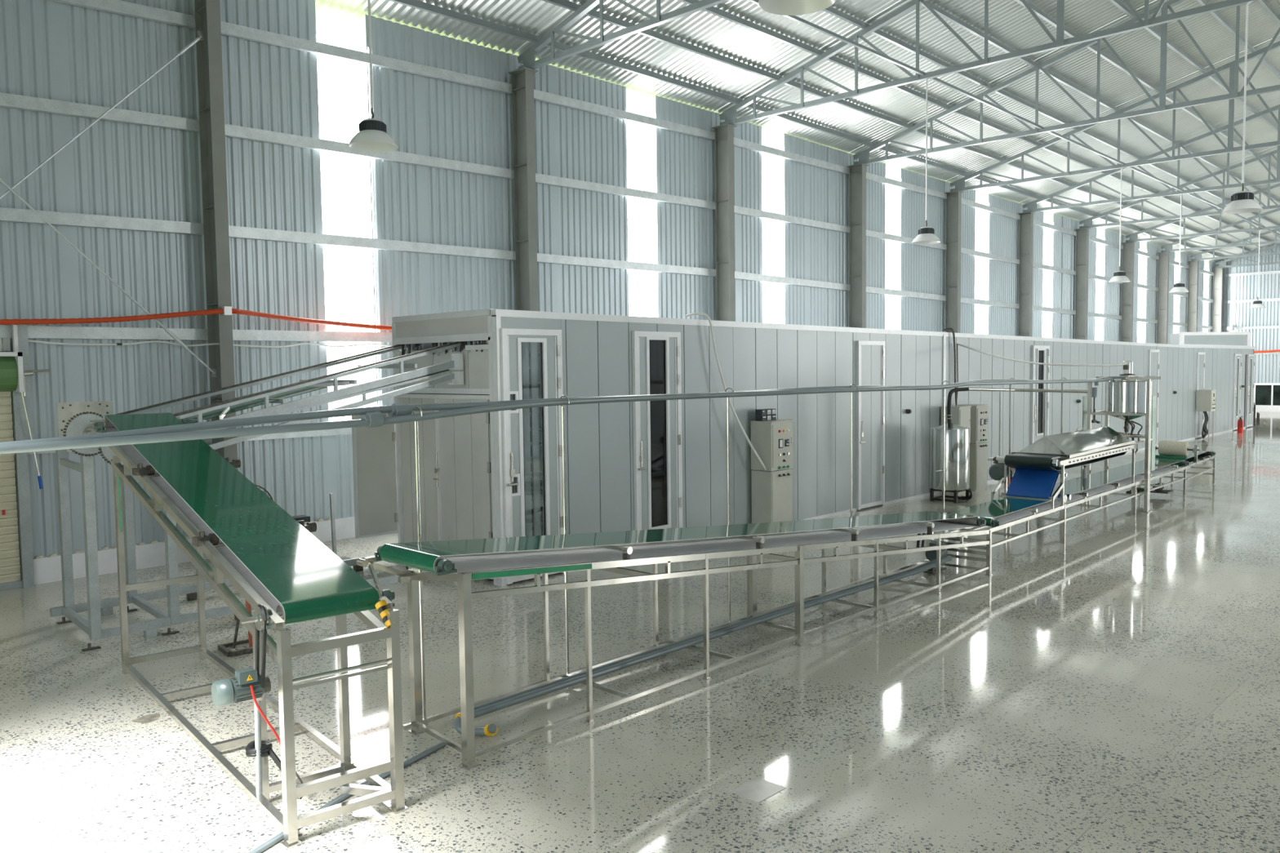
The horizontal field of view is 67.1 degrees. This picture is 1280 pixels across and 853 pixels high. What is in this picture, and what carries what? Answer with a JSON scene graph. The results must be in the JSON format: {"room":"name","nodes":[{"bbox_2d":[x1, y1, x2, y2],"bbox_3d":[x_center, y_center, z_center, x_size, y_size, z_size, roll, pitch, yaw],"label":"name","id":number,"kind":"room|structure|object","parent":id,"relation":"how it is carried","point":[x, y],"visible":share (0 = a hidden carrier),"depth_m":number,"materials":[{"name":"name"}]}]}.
{"room":"industrial hall","nodes":[
{"label":"industrial hall","id":0,"kind":"room"},
{"bbox_2d":[0,0,1214,559],"bbox_3d":[9.564,-3.557,29.225,0.127,7.841,56.603,3,5,44],"label":"wall","id":1,"kind":"structure","parent":0,"point":[126,192],"depth_m":14.56,"materials":[{"name":"grey metal"}]},
{"bbox_2d":[0,324,50,591],"bbox_3d":[-8.613,0.441,10.603,0.340,3.250,3.802,3,5,44],"label":"door","id":2,"kind":"structure","parent":1,"relation":"in","point":[15,373],"depth_m":11.73,"materials":[{"name":"metal"}]},
{"bbox_2d":[0,516,355,584],"bbox_3d":[9.563,0.513,29.529,0.200,0.320,56.600,3,5,44],"label":"baseboard","id":3,"kind":"structure","parent":1,"relation":"attached to","point":[46,570],"depth_m":12.87,"materials":[{"name":"white paint"}]},
{"bbox_2d":[28,339,391,347],"bbox_3d":[-5.637,-1.154,13.596,0.164,0.094,5.203,3,5,44],"label":"cable","id":4,"kind":"object","parent":1,"relation":"attached to","point":[29,340],"visible":0.87,"depth_m":13.17,"materials":[{"name":"black rubber"}]},
{"bbox_2d":[315,34,379,421],"bbox_3d":[-4.532,-2.963,14.938,0.010,5.889,0.930,3,5,44],"label":"window","id":5,"kind":"structure","parent":1,"relation":"in","point":[343,98],"depth_m":14.91,"materials":[{"name":"white glass"}]},
{"bbox_2d":[626,106,657,317],"bbox_3d":[0.052,-3.362,19.600,0.010,5.996,0.950,3,5,44],"label":"window","id":6,"kind":"structure","parent":1,"relation":"in","point":[641,138],"depth_m":19.55,"materials":[{"name":"white glass"}]},
{"bbox_2d":[761,141,785,324],"bbox_3d":[3.138,-3.600,22.741,0.010,6.008,0.970,3,5,44],"label":"window","id":7,"kind":"structure","parent":1,"relation":"in","point":[772,166],"depth_m":22.69,"materials":[{"name":"white glass"}]},
{"bbox_2d":[885,174,901,329],"bbox_3d":[6.970,-3.874,26.642,0.010,5.977,0.920,3,5,44],"label":"window","id":8,"kind":"structure","parent":1,"relation":"in","point":[893,194],"depth_m":26.61,"materials":[{"name":"white glass"}]},
{"bbox_2d":[974,200,988,334],"bbox_3d":[10.778,-4.127,30.519,0.010,5.910,1.020,3,5,44],"label":"window","id":9,"kind":"structure","parent":1,"relation":"in","point":[981,267],"depth_m":30.48,"materials":[{"name":"white glass"}]},
{"bbox_2d":[1042,220,1053,337],"bbox_3d":[14.446,-4.351,34.255,0.010,5.805,0.960,3,5,44],"label":"window","id":10,"kind":"structure","parent":1,"relation":"in","point":[1047,233],"depth_m":34.22,"materials":[{"name":"white glass"}]},
{"bbox_2d":[1094,235,1104,340],"bbox_3d":[18.030,-4.571,37.905,0.010,5.703,0.980,3,5,44],"label":"window","id":11,"kind":"structure","parent":1,"relation":"in","point":[1100,247],"depth_m":37.87,"materials":[{"name":"white glass"}]},
{"bbox_2d":[1137,248,1146,342],"bbox_3d":[21.579,-4.785,41.520,0.010,5.597,1.020,3,5,44],"label":"window","id":12,"kind":"structure","parent":1,"relation":"in","point":[1142,292],"depth_m":41.49,"materials":[{"name":"white glass"}]},
{"bbox_2d":[1173,259,1179,333],"bbox_3d":[24.985,-4.990,44.988,0.010,5.493,0.930,3,5,44],"label":"window","id":13,"kind":"structure","parent":1,"relation":"in","point":[1176,298],"depth_m":44.93,"materials":[{"name":"white glass"}]},
{"bbox_2d":[1202,268,1208,332],"bbox_3d":[28.334,-5.191,48.400,0.010,5.390,0.960,3,5,44],"label":"window","id":14,"kind":"structure","parent":1,"relation":"in","point":[1206,276],"depth_m":48.35,"materials":[{"name":"white glass"}]},
{"bbox_2d":[0,411,1279,852],"bbox_3d":[15.779,1.023,23.459,17.600,0.121,56.600,3,5,44],"label":"floor","id":15,"kind":"structure","parent":0,"point":[1113,687],"depth_m":7.23,"materials":[{"name":"stone"}]},
{"bbox_2d":[194,0,238,470],"bbox_3d":[-5.790,-2.020,13.261,0.450,7.765,0.320,3,5,44],"label":"steel column","id":16,"kind":"structure","parent":15,"relation":"on","point":[207,12],"depth_m":13.17,"materials":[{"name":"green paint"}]},
{"bbox_2d":[0,30,203,199],"bbox_3d":[-7.716,-2.481,11.245,5.301,5.359,0.052,-4,5,-44],"label":"rod","id":17,"kind":"object","parent":16,"relation":"attached to","point":[200,33],"visible":1,"depth_m":12.19,"materials":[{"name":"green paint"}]},
{"bbox_2d":[0,177,217,377],"bbox_3d":[-7.710,-3.113,11.193,5.300,5.169,0.051,-4,5,-45],"label":"rod","id":18,"kind":"object","parent":16,"relation":"attached to","point":[214,374],"visible":1,"depth_m":12.26,"materials":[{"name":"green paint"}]},
{"bbox_2d":[0,306,391,330],"bbox_3d":[-6.213,-1.432,12.668,0.285,0.326,9.502,3,5,44],"label":"conduit","id":19,"kind":"object","parent":16,"relation":"attached to","point":[224,310],"visible":0.88,"depth_m":12.79,"materials":[{"name":"orange plastic"}]},
{"bbox_3d":[0.185,-6.869,7.083,17.125,2.485,0.125,3,5,44],"label":"roof truss","id":20,"kind":"object","parent":16,"relation":"on","visible":0},
{"bbox_2d":[347,0,398,151],"bbox_3d":[-2.863,-4.386,10.210,0.520,2.810,0.520,3,5,44],"label":"pendant lamp","id":21,"kind":"object","parent":20,"relation":"hanging from","point":[372,135],"visible":1,"depth_m":10.21,"materials":[{"name":"white metal"}]},
{"bbox_2d":[358,120,386,133],"bbox_3d":[-2.848,-3.184,10.283,0.282,0.115,0.282,3,5,44],"label":"housing","id":22,"kind":"object","parent":21,"relation":"in","point":[365,126],"depth_m":10.16,"materials":[{"name":"black metal"}]},
{"bbox_2d":[758,0,835,15],"bbox_3d":[1.037,-4.228,6.389,0.520,2.760,0.520,3,5,44],"label":"pendant lamp","id":23,"kind":"object","parent":20,"relation":"hanging from","point":[784,7],"visible":1,"depth_m":6.67,"materials":[{"name":"white metal"}]},
{"bbox_2d":[217,599,253,657],"bbox_3d":[-3.744,1.789,9.058,0.376,0.622,0.357,-4,5,-42],"label":"jack stand","id":24,"kind":"object","parent":15,"relation":"on","point":[223,648],"visible":0.48,"depth_m":9.03,"materials":[{"name":"metal"}]},
{"bbox_2d":[89,412,408,849],"bbox_3d":[-3.264,1.089,7.227,1.045,2.229,4.828,-4,5,-39],"label":"conveyor","id":25,"kind":"object","parent":15,"relation":"on","point":[271,557],"visible":0.97,"depth_m":6.06,"materials":[{"name":"green plastic"}]},
{"bbox_2d":[49,341,471,651],"bbox_3d":[-3.847,0.378,11.258,1.612,3.172,5.394,3,5,44],"label":"conveyor","id":26,"kind":"object","parent":15,"relation":"on","point":[73,419],"visible":0.55,"depth_m":10.21,"materials":[{"name":"metal"}]},
{"bbox_2d":[255,484,273,500],"bbox_3d":[-5.285,1.320,12.900,0.494,1.127,0.696,3,5,44],"label":"fan","id":27,"kind":"object","parent":15,"relation":"on","point":[267,491],"visible":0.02,"depth_m":12.93,"materials":[{"name":"black"}]},
{"bbox_2d":[292,515,311,533],"bbox_3d":[-4.677,1.546,13.239,0.210,0.620,0.250,3,5,44],"label":"box","id":28,"kind":"object","parent":15,"relation":"on","point":[307,518],"visible":0.18,"depth_m":13.20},
{"bbox_2d":[329,493,351,559],"bbox_3d":[-4.128,1.380,13.298,0.200,0.931,0.220,3,5,44],"label":"pole","id":29,"kind":"object","parent":15,"relation":"on","point":[331,495],"visible":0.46,"depth_m":13.26,"materials":[{"name":"metal"}]},
{"bbox_2d":[248,742,446,852],"bbox_3d":[-1.883,2.270,5.657,0.112,0.032,2.342,1,4,25],"label":"conduit","id":30,"kind":"object","parent":15,"relation":"on","point":[278,837],"visible":0.59,"depth_m":5.87,"materials":[{"name":"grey plastic"}]},
{"bbox_2d":[507,66,537,311],"bbox_3d":[-1.997,-2.321,17.121,0.450,7.795,0.320,3,5,44],"label":"steel column","id":31,"kind":"structure","parent":15,"relation":"on","point":[522,78],"depth_m":17.00,"materials":[{"name":"grey metal"}]},
{"bbox_2d":[517,0,728,69],"bbox_3d":[3.978,-7.185,10.942,17.125,2.485,0.125,3,5,44],"label":"roof truss","id":32,"kind":"object","parent":31,"relation":"on","point":[527,58],"visible":0.99,"depth_m":15.64,"materials":[{"name":"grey metal"}]},
{"bbox_2d":[0,376,1131,725],"bbox_3d":[2.105,0.714,10.884,17.974,2.391,0.623,-4,5,-44],"label":"pipe rail","id":33,"kind":"object","parent":15,"relation":"on","point":[372,416],"visible":0.91,"depth_m":7.01,"materials":[{"name":"grey metal"}]},
{"bbox_2d":[355,511,992,770],"bbox_3d":[1.179,1.320,9.272,0.966,1.402,8.008,3,5,44],"label":"conveyor","id":34,"kind":"object","parent":15,"relation":"on","point":[461,562],"visible":0.97,"depth_m":7.83,"materials":[{"name":"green metal"}]},
{"bbox_2d":[453,555,951,737],"bbox_3d":[1.243,1.883,9.331,0.429,0.225,7.175,3,5,44],"label":"pipe","id":35,"kind":"object","parent":15,"relation":"on","point":[490,730],"visible":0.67,"depth_m":8.40,"materials":[{"name":"grey metal"}]},
{"bbox_2d":[711,123,737,321],"bbox_3d":[1.873,-2.598,21.061,0.450,7.765,0.320,3,5,44],"label":"steel column","id":36,"kind":"structure","parent":15,"relation":"on","point":[724,134],"depth_m":20.95,"materials":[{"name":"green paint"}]},
{"bbox_2d":[719,0,1260,124],"bbox_3d":[7.849,-7.447,14.883,17.125,2.485,0.125,3,5,44],"label":"roof truss","id":37,"kind":"object","parent":36,"relation":"on","point":[730,115],"visible":0.98,"depth_m":17.53,"materials":[{"name":"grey metal"}]},
{"bbox_2d":[911,76,940,244],"bbox_3d":[5.226,-4.858,17.599,0.520,2.980,0.520,3,5,44],"label":"pendant lamp","id":38,"kind":"object","parent":37,"relation":"hanging from","point":[926,235],"visible":1,"depth_m":17.57,"materials":[{"name":"white metal"}]},
{"bbox_2d":[918,227,934,234],"bbox_3d":[5.243,-3.572,17.677,0.282,0.115,0.282,3,5,44],"label":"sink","id":39,"kind":"object","parent":38,"relation":"in","point":[922,230],"depth_m":17.56,"materials":[{"name":"black metal"}]},
{"bbox_2d":[1221,0,1262,213],"bbox_3d":[8.822,-4.670,14.079,0.520,3.020,0.520,3,5,44],"label":"pendant lamp","id":40,"kind":"object","parent":37,"relation":"hanging from","point":[1242,202],"visible":1,"depth_m":14.06,"materials":[{"name":"white metal"}]},
{"bbox_2d":[1231,191,1253,201],"bbox_3d":[8.840,-3.364,14.159,0.282,0.115,0.282,3,5,44],"label":"housing","id":41,"kind":"object","parent":40,"relation":"in","point":[1238,196],"depth_m":14.05,"materials":[{"name":"black metal"}]},
{"bbox_2d":[728,777,786,803],"bbox_3d":[0.722,2.231,5.928,0.230,0.002,0.280,3,5,44],"label":"floor hatch","id":42,"kind":"object","parent":15,"relation":"on","point":[757,789],"visible":1,"depth_m":5.92,"materials":[{"name":"grey metal"}]},
{"bbox_2d":[750,419,794,523],"bbox_3d":[2.070,0.782,14.983,0.437,1.755,0.572,3,5,44],"label":"tall cabinet","id":43,"kind":"object","parent":15,"relation":"on","point":[772,440],"visible":0.98,"depth_m":14.82,"materials":[{"name":"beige metal"}]},
{"bbox_2d":[755,415,766,421],"bbox_3d":[1.859,-0.129,14.816,0.129,0.087,0.117,3,5,44],"label":"box","id":44,"kind":"object","parent":43,"relation":"on","point":[757,418],"visible":0.98,"depth_m":14.78,"materials":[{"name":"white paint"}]},
{"bbox_2d":[755,408,766,415],"bbox_3d":[1.858,-0.218,14.810,0.129,0.087,0.117,3,5,44],"label":"box","id":45,"kind":"object","parent":44,"relation":"on","point":[759,411],"visible":1,"depth_m":14.77,"materials":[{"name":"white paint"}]},
{"bbox_2d":[765,414,771,421],"bbox_3d":[1.947,-0.135,14.905,0.129,0.087,0.117,3,5,44],"label":"box","id":46,"kind":"object","parent":43,"relation":"on","point":[768,416],"visible":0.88,"depth_m":14.86,"materials":[{"name":"white paint"}]},
{"bbox_2d":[766,408,771,414],"bbox_3d":[1.946,-0.225,14.899,0.129,0.087,0.117,3,5,44],"label":"box","id":47,"kind":"object","parent":46,"relation":"on","point":[768,411],"visible":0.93,"depth_m":14.86,"materials":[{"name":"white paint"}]},
{"bbox_2d":[771,414,776,420],"bbox_3d":[2.034,-0.142,14.994,0.129,0.087,0.117,3,5,44],"label":"box","id":48,"kind":"object","parent":43,"relation":"on","point":[773,416],"visible":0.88,"depth_m":14.95,"materials":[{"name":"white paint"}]},
{"bbox_2d":[771,408,776,414],"bbox_3d":[2.033,-0.232,14.988,0.129,0.087,0.117,3,5,44],"label":"box","id":49,"kind":"object","parent":48,"relation":"on","point":[773,411],"visible":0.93,"depth_m":14.95,"materials":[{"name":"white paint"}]},
{"bbox_2d":[351,308,1254,586],"bbox_3d":[10.009,-0.887,24.966,2.424,3.660,36.931,3,5,44],"label":"modular room","id":50,"kind":"object","parent":15,"relation":"on","point":[660,464],"visible":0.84,"depth_m":13.89,"materials":[{"name":"white metal"}]},
{"bbox_2d":[510,394,514,493],"bbox_3d":[-1.584,0.374,11.664,0.024,2.950,0.120,3,5,44],"label":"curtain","id":51,"kind":"object","parent":50,"relation":"hanging from","point":[513,490],"depth_m":11.68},
{"bbox_2d":[512,394,516,493],"bbox_3d":[-1.481,0.367,11.764,0.031,2.950,0.124,3,5,44],"label":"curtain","id":52,"kind":"object","parent":50,"relation":"hanging from","point":[514,491],"depth_m":11.73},
{"bbox_2d":[521,342,532,536],"bbox_3d":[-1.388,0.359,11.863,0.024,2.950,0.101,3,5,44],"label":"window pane","id":53,"kind":"structure","parent":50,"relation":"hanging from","point":[525,355],"depth_m":11.85,"materials":[{"name":"glass"}]},
{"bbox_2d":[529,342,541,536],"bbox_3d":[-1.289,0.352,11.964,0.024,2.950,0.113,3,5,44],"label":"window pane","id":54,"kind":"structure","parent":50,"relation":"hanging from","point":[533,345],"depth_m":11.94,"materials":[{"name":"glass"}]},
{"bbox_2d":[539,342,545,535],"bbox_3d":[-1.178,0.344,12.077,0.024,2.950,0.107,3,5,44],"label":"window pane","id":55,"kind":"structure","parent":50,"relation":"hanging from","point":[540,343],"depth_m":12.01,"materials":[{"name":"clear glass"}]},
{"bbox_2d":[685,312,766,470],"bbox_3d":[1.313,-0.485,14.279,1.435,2.368,0.136,-3,4,-30],"label":"power cable","id":56,"kind":"object","parent":50,"relation":"hanging from","point":[692,313],"visible":0.97,"depth_m":14.19,"materials":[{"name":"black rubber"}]},
{"bbox_2d":[847,163,869,328],"bbox_3d":[5.618,-2.836,24.875,0.450,7.676,0.320,3,5,44],"label":"steel column","id":57,"kind":"structure","parent":15,"relation":"on","point":[857,175],"depth_m":24.76,"materials":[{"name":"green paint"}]},
{"bbox_2d":[853,0,1279,164],"bbox_3d":[11.594,-7.640,18.700,17.125,2.485,0.125,3,5,44],"label":"roof truss","id":58,"kind":"object","parent":57,"relation":"on","point":[863,156],"visible":0.94,"depth_m":20.73,"materials":[{"name":"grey metal"}]},
{"bbox_2d":[945,190,964,333],"bbox_3d":[9.293,-3.087,28.616,0.450,7.624,0.320,3,5,44],"label":"steel column","id":59,"kind":"structure","parent":15,"relation":"on","point":[953,200],"depth_m":28.51,"materials":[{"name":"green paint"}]},
{"bbox_2d":[950,40,1279,191],"bbox_3d":[15.269,-7.865,22.442,17.125,2.485,0.125,3,5,44],"label":"roof truss","id":60,"kind":"object","parent":59,"relation":"on","point":[959,184],"visible":0.92,"depth_m":24.69,"materials":[{"name":"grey metal"}]},
{"bbox_2d":[1108,167,1130,282],"bbox_3d":[12.565,-5.281,25.238,0.520,2.979,0.520,3,5,44],"label":"pendant lamp","id":61,"kind":"object","parent":60,"relation":"hanging from","point":[1119,276],"visible":1,"depth_m":25.21,"materials":[{"name":"white metal"}]},
{"bbox_2d":[1113,271,1125,276],"bbox_3d":[12.582,-3.996,25.317,0.282,0.115,0.282,3,5,44],"label":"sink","id":62,"kind":"object","parent":61,"relation":"in","point":[1117,273],"depth_m":25.20,"materials":[{"name":"black metal"}]},
{"bbox_2d":[941,405,971,494],"bbox_3d":[6.331,0.465,19.329,0.404,1.745,0.502,3,5,44],"label":"tall cabinet","id":63,"kind":"object","parent":15,"relation":"on","point":[961,415],"visible":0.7,"depth_m":19.15,"materials":[{"name":"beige metal"}]},
{"bbox_2d":[942,327,958,406],"bbox_3d":[6.338,-1.208,19.505,0.326,1.580,0.412,3,5,44],"label":"pipe","id":64,"kind":"object","parent":63,"relation":"attached to","point":[948,328],"visible":0.9,"depth_m":19.54,"materials":[{"name":"plastic"}]},
{"bbox_2d":[957,404,989,491],"bbox_3d":[6.861,0.427,19.838,0.447,1.745,0.552,3,5,44],"label":"tall cabinet","id":65,"kind":"object","parent":15,"relation":"on","point":[979,412],"visible":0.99,"depth_m":19.62,"materials":[{"name":"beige metal"}]},
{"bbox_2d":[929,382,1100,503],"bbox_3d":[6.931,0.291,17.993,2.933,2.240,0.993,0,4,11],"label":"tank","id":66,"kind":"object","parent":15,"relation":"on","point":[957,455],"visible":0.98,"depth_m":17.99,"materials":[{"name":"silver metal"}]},
{"bbox_2d":[1017,211,1035,337],"bbox_3d":[12.898,-3.324,32.286,0.450,7.555,0.320,3,5,44],"label":"steel column","id":67,"kind":"structure","parent":15,"relation":"on","point":[1026,221],"depth_m":32.18,"materials":[{"name":"grey metal"}]},
{"bbox_2d":[1022,104,1279,212],"bbox_3d":[18.875,-8.068,26.115,17.125,2.485,0.125,3,5,44],"label":"roof truss","id":68,"kind":"object","parent":67,"relation":"on","point":[1032,206],"visible":0.84,"depth_m":28.89,"materials":[{"name":"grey metal"}]},
{"bbox_2d":[1169,193,1188,293],"bbox_3d":[16.177,-5.503,28.903,0.520,2.940,0.520,3,5,44],"label":"pendant lamp","id":69,"kind":"object","parent":68,"relation":"hanging from","point":[1179,287],"visible":1,"depth_m":28.88,"materials":[{"name":"white metal"}]},
{"bbox_2d":[1173,283,1184,287],"bbox_3d":[16.194,-4.237,28.980,0.282,0.115,0.282,3,5,44],"label":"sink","id":70,"kind":"object","parent":69,"relation":"in","point":[1176,285],"depth_m":28.87,"materials":[{"name":"black metal"}]},
{"bbox_2d":[926,459,1191,562],"bbox_3d":[7.247,1.228,15.681,0.880,0.645,9.624,2,5,43],"label":"conveyor","id":71,"kind":"object","parent":15,"relation":"on","point":[997,512],"visible":0.62,"depth_m":14.56,"materials":[{"name":"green metal"}]},
{"bbox_2d":[1082,465,1087,478],"bbox_3d":[7.476,0.760,16.225,0.074,0.215,0.074,3,5,44],"label":"water bottle","id":72,"kind":"object","parent":71,"relation":"on","point":[1084,471],"visible":1,"depth_m":16.20,"materials":[{"name":"metal"}]},
{"bbox_2d":[987,426,1137,543],"bbox_3d":[6.742,0.807,15.373,1.246,1.535,4.000,3,5,44],"label":"conveyor","id":73,"kind":"object","parent":15,"relation":"on","point":[1035,477],"visible":1,"depth_m":14.35,"materials":[{"name":"silver metal"}]},
{"bbox_2d":[1045,426,1129,454],"bbox_3d":[7.004,0.193,15.454,0.811,0.255,3.040,3,5,44],"label":"hood","id":74,"kind":"object","parent":73,"relation":"attached to","point":[1099,439],"depth_m":15.11,"materials":[{"name":"silver metal"}]},
{"bbox_2d":[1074,227,1090,339],"bbox_3d":[16.397,-3.558,35.850,0.450,7.495,0.320,3,5,44],"label":"steel column","id":75,"kind":"structure","parent":15,"relation":"on","point":[1082,234],"depth_m":35.74,"materials":[{"name":"grey metal"}]},
{"bbox_2d":[1079,149,1279,228],"bbox_3d":[22.375,-8.272,29.680,17.125,2.485,0.125,3,5,44],"label":"roof truss","id":76,"kind":"object","parent":75,"relation":"on","point":[1087,223],"visible":0.91,"depth_m":33.24,"materials":[{"name":"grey metal"}]},
{"bbox_2d":[1082,360,1160,512],"bbox_3d":[8.494,0.140,17.057,1.141,2.615,1.375,3,5,44],"label":"tank","id":77,"kind":"object","parent":15,"relation":"on","point":[1132,398],"visible":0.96,"depth_m":16.88,"materials":[{"name":"silver metal"}]},
{"bbox_2d":[957,343,1126,366],"bbox_3d":[7.324,-1.366,18.156,0.545,0.496,3.374,-4,4,-39],"label":"power cable","id":78,"kind":"object","parent":77,"relation":"attached to","point":[960,344],"visible":1,"depth_m":17.62,"materials":[{"name":"black rubber"}]},
{"bbox_2d":[1120,241,1135,342],"bbox_3d":[19.897,-3.777,39.414,0.450,7.405,0.320,3,5,44],"label":"steel column","id":79,"kind":"structure","parent":15,"relation":"on","point":[1126,321],"depth_m":39.30,"materials":[{"name":"grey metal"}]},
{"bbox_2d":[1125,182,1279,242],"bbox_3d":[25.875,-8.445,33.247,17.125,2.485,0.125,3,5,44],"label":"roof truss","id":80,"kind":"object","parent":79,"relation":"on","point":[1133,237],"visible":0.78,"depth_m":37.30,"materials":[{"name":"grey metal"}]},
{"bbox_2d":[1249,229,1266,308],"bbox_3d":[23.128,-5.898,36.083,0.520,2.910,0.520,3,5,44],"label":"pendant lamp","id":81,"kind":"object","parent":80,"relation":"hanging from","point":[1257,304],"visible":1,"depth_m":36.05,"materials":[{"name":"white metal"}]},
{"bbox_2d":[1253,301,1262,303],"bbox_3d":[23.144,-4.647,36.160,0.282,0.115,0.282,3,5,44],"label":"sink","id":82,"kind":"object","parent":81,"relation":"in","point":[1255,302],"depth_m":36.05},
{"bbox_2d":[1156,252,1170,343],"bbox_3d":[23.117,-3.989,42.693,0.450,7.345,0.320,3,5,44],"label":"steel column","id":83,"kind":"structure","parent":15,"relation":"on","point":[1163,261],"depth_m":42.59,"materials":[{"name":"grey metal"}]},
{"bbox_2d":[1160,208,1279,252],"bbox_3d":[29.096,-8.628,36.528,17.125,2.485,0.125,3,5,44],"label":"roof truss","id":84,"kind":"object","parent":83,"relation":"on","point":[1168,248],"visible":0.97,"depth_m":40.80,"materials":[{"name":"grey metal"}]},
{"bbox_2d":[1150,450,1216,484],"bbox_3d":[11.068,0.905,19.814,0.924,0.685,2.276,3,5,44],"label":"conveyor","id":85,"kind":"object","parent":15,"relation":"on","point":[1202,454],"visible":0.64,"depth_m":19.84,"materials":[{"name":"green metal"}]},
{"bbox_2d":[1155,440,1199,464],"bbox_3d":[10.734,0.514,19.440,0.940,0.440,0.335,3,5,44],"label":"roller","id":86,"kind":"object","parent":85,"relation":"on","point":[1168,449],"visible":0.69,"depth_m":19.31,"materials":[{"name":"metal"}]},
{"bbox_2d":[1186,260,1199,332],"bbox_3d":[26.267,-4.197,45.900,0.450,7.285,0.320,3,5,44],"label":"steel column","id":87,"kind":"structure","parent":15,"relation":"on","point":[1193,273],"depth_m":45.78,"materials":[{"name":"grey metal"}]},
{"bbox_2d":[1191,228,1279,261],"bbox_3d":[32.246,-8.806,39.737,17.125,2.485,0.125,3,5,44],"label":"roof truss","id":88,"kind":"object","parent":87,"relation":"on","point":[1197,256],"visible":0.94,"depth_m":44.38,"materials":[{"name":"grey metal"}]},
{"bbox_2d":[1195,389,1215,439],"bbox_3d":[18.717,-0.400,31.886,0.477,1.615,0.610,3,5,44],"label":"control box","id":89,"kind":"object","parent":15,"relation":"on","point":[1206,398],"visible":1,"depth_m":31.71,"materials":[{"name":"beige metal"}]},
{"bbox_2d":[1212,267,1224,332],"bbox_3d":[29.277,-4.391,48.965,0.450,7.221,0.320,3,5,44],"label":"steel column","id":90,"kind":"structure","parent":15,"relation":"on","point":[1218,272],"depth_m":48.84,"materials":[{"name":"grey metal"}]},
{"bbox_2d":[1215,243,1279,267],"bbox_3d":[35.256,-8.969,42.803,17.125,2.485,0.125,3,5,44],"label":"roof truss","id":91,"kind":"object","parent":90,"relation":"on","point":[1222,264],"visible":0.95,"depth_m":47.81,"materials":[{"name":"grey metal"}]},
{"bbox_2d":[1237,416,1243,433],"bbox_3d":[21.259,-0.064,34.182,0.180,0.597,0.219,3,5,44],"label":"fire extinguisher","id":92,"kind":"object","parent":15,"relation":"on","point":[1240,422],"visible":1,"depth_m":34.13,"materials":[{"name":"red paint"}]},
{"bbox_2d":[1253,402,1255,426],"bbox_3d":[24.111,-0.490,37.904,0.050,0.920,0.250,3,5,44],"label":"stand","id":93,"kind":"object","parent":15,"relation":"on","point":[1254,411],"visible":0.75,"depth_m":37.94,"materials":[{"name":"black metal"}]},
{"bbox_2d":[1256,412,1259,425],"bbox_3d":[24.604,-0.318,38.415,0.050,0.500,0.250,3,5,44],"label":"stand","id":94,"kind":"object","parent":15,"relation":"on","point":[1258,413],"visible":1,"depth_m":38.34,"materials":[{"name":"black metal"}]},
{"bbox_2d":[315,0,1279,265],"bbox_3d":[15.692,-7.899,22.908,18.550,3.178,56.634,3,5,44],"label":"ceiling","id":95,"kind":"structure","parent":0,"point":[715,58],"depth_m":21.52,"materials":[{"name":"silver metal"}]},
{"bbox_2d":[1214,242,1279,382],"bbox_3d":[35.537,-5.580,43.252,17.500,9.608,0.130,3,5,44],"label":"wall","id":96,"kind":"structure","parent":0,"point":[1240,284],"depth_m":48.02,"materials":[{"name":"white metal"}]},
{"bbox_2d":[1226,323,1235,330],"bbox_3d":[29.732,-5.025,48.505,0.200,0.370,0.750,3,5,44],"label":"security camera","id":97,"kind":"object","parent":96,"relation":"attached to","point":[1233,325],"visible":1,"depth_m":48.41,"materials":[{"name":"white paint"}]},
{"bbox_2d":[1253,349,1279,352],"bbox_3d":[31.942,-3.675,46.680,5.902,0.200,0.100,3,5,44],"label":"conduit","id":98,"kind":"object","parent":96,"relation":"attached to","point":[1278,350],"visible":0.46,"depth_m":47.62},
{"bbox_2d":[1253,382,1279,406],"bbox_3d":[32.896,-1.483,46.185,6.100,1.180,0.090,3,5,44],"label":"window","id":99,"kind":"structure","parent":96,"relation":"in","point":[1265,394],"depth_m":47.90,"materials":[{"name":"white paint"}]},
{"bbox_2d":[1255,406,1279,412],"bbox_3d":[35.633,-0.658,43.586,17.500,0.260,0.160,3,5,44],"label":"baseboard","id":100,"kind":"structure","parent":96,"relation":"attached to","point":[1273,409],"depth_m":47.85,"materials":[{"name":"white paint"}]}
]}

